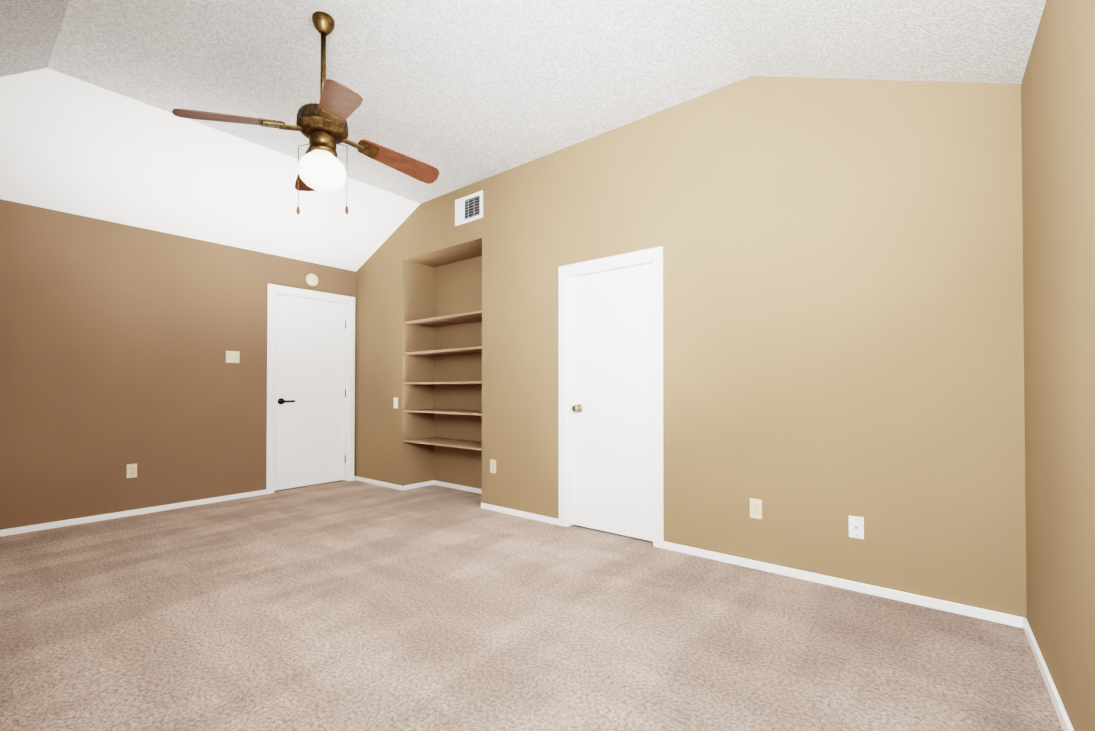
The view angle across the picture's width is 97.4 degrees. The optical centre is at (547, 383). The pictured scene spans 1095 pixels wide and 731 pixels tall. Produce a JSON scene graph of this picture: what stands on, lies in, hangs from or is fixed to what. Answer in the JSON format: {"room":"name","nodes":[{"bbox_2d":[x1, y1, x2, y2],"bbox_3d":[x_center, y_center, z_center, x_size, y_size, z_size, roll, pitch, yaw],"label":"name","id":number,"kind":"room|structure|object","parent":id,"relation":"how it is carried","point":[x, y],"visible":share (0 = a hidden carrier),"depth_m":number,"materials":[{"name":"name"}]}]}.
{"room":"empty bedroom","nodes":[
{"label":"empty bedroom","id":0,"kind":"room"},
{"bbox_2d":[0,199,355,529],"bbox_3d":[-3.438,-0.431,4.090,0.120,3.050,4.040,0,-1,38],"label":"wall","id":1,"kind":"structure","parent":0,"point":[118,341],"depth_m":3.95,"materials":[{"name":"brown paint"}]},
{"bbox_2d":[127,464,136,477],"bbox_3d":[-3.437,0.723,3.974,0.010,0.112,0.066,0,-1,38],"label":"electrical outlet","id":2,"kind":"object","parent":1,"relation":"attached to","point":[131,470],"visible":1,"depth_m":3.97,"materials":[{"name":"beige plastic"}]},
{"bbox_2d":[0,490,265,536],"bbox_3d":[-3.671,1.066,3.672,0.013,0.048,2.820,0,-1,38],"label":"baseboard","id":3,"kind":"structure","parent":1,"relation":"attached to","point":[24,529],"depth_m":3.92,"materials":[{"name":"white wood"}]},
{"bbox_2d":[226,351,239,362],"bbox_3d":[-2.979,-0.251,4.554,0.018,0.112,0.112,0,-1,38],"label":"switch plate","id":4,"kind":"object","parent":1,"relation":"attached to","point":[232,356],"visible":1,"depth_m":4.56,"materials":[{"name":"beige plastic"}]},
{"bbox_2d":[274,294,345,490],"bbox_3d":[-2.532,0.092,5.177,0.099,2.004,0.771,0,-1,38],"label":"door","id":5,"kind":"structure","parent":1,"relation":"in","point":[310,392],"depth_m":5.16,"materials":[{"name":"white paint"}]},
{"bbox_2d":[266,283,354,493],"bbox_3d":[-2.551,0.056,5.188,0.136,2.100,0.930,0,-1,38],"label":"door frame","id":6,"kind":"structure","parent":1,"relation":"attached to","point":[273,290],"depth_m":5.13,"materials":[{"name":"white wood"}]},
{"bbox_2d":[305,273,317,285],"bbox_3d":[-2.512,-1.110,5.137,0.037,0.132,0.132,0,-1,38],"label":"smoke detector","id":7,"kind":"object","parent":1,"relation":"attached to","point":[311,279],"visible":1,"depth_m":5.12,"materials":[{"name":"beige plastic"}]},
{"bbox_2d":[0,0,1045,271],"bbox_3d":[-1.244,-1.605,2.345,5.547,0.560,3.823,0,-1,38],"label":"ceiling","id":8,"kind":"structure","parent":0,"point":[458,94],"depth_m":2.85,"materials":[{"name":"white paint"}]},
{"bbox_2d":[172,11,438,213],"bbox_3d":[-1.122,-1.333,2.401,0.901,0.982,0.901,0,-1,12],"label":"fan","id":9,"kind":"object","parent":8,"relation":"hanging from","point":[322,126],"visible":1,"depth_m":2.34,"materials":[{"name":"brown wood"}]},
{"bbox_2d":[0,480,1062,730],"bbox_3d":[-1.113,1.107,2.482,6.100,0.060,4.800,0,-1,38],"label":"floor","id":10,"kind":"structure","parent":0,"point":[346,606],"depth_m":2.04,"materials":[{"name":"carpet"}]},
{"bbox_2d":[355,76,1026,617],"bbox_3d":[0.153,-0.432,3.996,5.620,3.050,0.520,0,-1,38],"label":"wall","id":11,"kind":"structure","parent":0,"point":[843,328],"depth_m":2.73,"materials":[{"name":"beige paint"}]},
{"bbox_2d":[354,476,407,490],"bbox_3d":[-1.850,1.083,5.234,0.923,0.048,0.017,0,-1,38],"label":"baseboard","id":12,"kind":"structure","parent":11,"relation":"attached to","point":[375,482],"depth_m":5.17,"materials":[{"name":"white wood"}]},
{"bbox_2d":[394,398,397,407],"bbox_3d":[-1.594,0.204,5.038,0.066,0.112,0.010,0,-1,38],"label":"light switch","id":13,"kind":"object","parent":11,"relation":"attached to","point":[395,402],"visible":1,"depth_m":5.03,"materials":[{"name":"beige plastic"}]},
{"bbox_2d":[408,480,431,488],"bbox_3d":[-1.375,1.081,5.104,0.017,0.048,0.360,0,-1,38],"label":"baseboard","id":14,"kind":"structure","parent":11,"relation":"attached to","point":[427,483],"depth_m":5.11,"materials":[{"name":"white wood"}]},
{"bbox_2d":[404,437,481,450],"bbox_3d":[-0.910,0.591,4.761,1.168,0.020,0.387,0,-1,38],"label":"shelf","id":15,"kind":"object","parent":11,"relation":"attached to","point":[459,443],"visible":0.71,"depth_m":4.73,"materials":[{"name":"beige paint"}]},
{"bbox_2d":[404,409,481,415],"bbox_3d":[-0.910,0.281,4.764,1.168,0.020,0.387,0,-1,38],"label":"shelf","id":16,"kind":"object","parent":11,"relation":"attached to","point":[459,412],"visible":0.71,"depth_m":4.65,"materials":[{"name":"beige paint"}]},
{"bbox_2d":[404,381,481,384],"bbox_3d":[-0.910,-0.004,4.767,1.168,0.020,0.387,0,-1,38],"label":"shelf","id":17,"kind":"object","parent":11,"relation":"attached to","point":[468,382],"visible":0.69,"depth_m":4.58,"materials":[{"name":"beige paint"}]},
{"bbox_2d":[404,346,481,355],"bbox_3d":[-0.910,-0.314,4.770,1.168,0.020,0.387,0,-1,38],"label":"shelf","id":18,"kind":"object","parent":11,"relation":"attached to","point":[461,351],"visible":0.62,"depth_m":4.72,"materials":[{"name":"beige paint"}]},
{"bbox_2d":[404,310,481,326],"bbox_3d":[-0.910,-0.633,4.774,1.168,0.020,0.387,0,-1,38],"label":"shelf","id":19,"kind":"object","parent":11,"relation":"attached to","point":[467,317],"visible":0.67,"depth_m":4.76,"materials":[{"name":"beige paint"}]},
{"bbox_2d":[432,480,481,493],"bbox_3d":[-0.794,1.079,4.902,1.170,0.048,0.013,0,-1,38],"label":"baseboard","id":20,"kind":"structure","parent":11,"relation":"attached to","point":[476,490],"depth_m":5.01,"materials":[{"name":"white wood"}]},
{"bbox_2d":[455,190,482,225],"bbox_3d":[-0.714,-1.583,4.356,0.360,0.240,0.014,0,-1,38],"label":"air vent","id":21,"kind":"object","parent":11,"relation":"in","point":[468,208],"visible":1,"depth_m":4.35,"materials":[{"name":"white plastic"}]},
{"bbox_2d":[490,460,495,472],"bbox_3d":[-0.470,0.715,4.141,0.066,0.112,0.010,0,-1,38],"label":"electrical outlet","id":22,"kind":"object","parent":11,"relation":"attached to","point":[492,466],"visible":1,"depth_m":4.14,"materials":[{"name":"beige plastic"}]},
{"bbox_2d":[481,502,558,524],"bbox_3d":[-0.251,1.069,3.964,0.873,0.048,0.017,0,-1,38],"label":"baseboard","id":23,"kind":"structure","parent":11,"relation":"attached to","point":[523,514],"depth_m":3.92,"materials":[{"name":"white wood"}]},
{"bbox_2d":[558,246,663,548],"bbox_3d":[0.462,0.093,3.479,0.860,1.990,0.136,0,-1,38],"label":"door frame","id":24,"kind":"structure","parent":11,"relation":"attached to","point":[567,273],"depth_m":3.47,"materials":[{"name":"white wood"}]},
{"bbox_2d":[572,263,652,541],"bbox_3d":[0.450,0.128,3.457,0.701,1.894,0.106,0,-1,38],"label":"door","id":25,"kind":"structure","parent":11,"relation":"in","point":[612,401],"depth_m":3.46,"materials":[{"name":"white paint"}]},
{"bbox_2d":[750,498,761,518],"bbox_3d":[1.215,0.730,2.803,0.066,0.112,0.010,0,-1,38],"label":"electrical outlet","id":26,"kind":"object","parent":11,"relation":"attached to","point":[755,508],"visible":1,"depth_m":2.80,"materials":[{"name":"beige plastic"}]},
{"bbox_2d":[663,541,1015,626],"bbox_3d":[1.413,1.055,2.640,1.660,0.048,0.013,0,-1,38],"label":"baseboard","id":27,"kind":"structure","parent":11,"relation":"attached to","point":[944,606],"depth_m":2.48,"materials":[{"name":"white wood"}]},
{"bbox_2d":[849,515,863,538],"bbox_3d":[1.600,0.747,2.491,0.066,0.112,0.018,0,-1,38],"label":"outlet","id":28,"kind":"object","parent":11,"relation":"attached to","point":[856,526],"visible":1,"depth_m":2.49,"materials":[{"name":"white plastic"}]},
{"bbox_2d":[1021,0,1094,730],"bbox_3d":[0.926,-0.469,0.548,0.120,3.050,3.920,0,-1,38],"label":"wall","id":29,"kind":"structure","parent":0,"point":[1058,139],"depth_m":1.51,"materials":[{"name":"beige paint"}]},
{"bbox_2d":[1016,616,1073,730],"bbox_3d":[0.920,1.033,0.632,0.013,0.048,3.770,0,-1,38],"label":"baseboard","id":30,"kind":"structure","parent":29,"relation":"attached to","point":[1021,622],"depth_m":1.70,"materials":[{"name":"white wood"}]}
]}

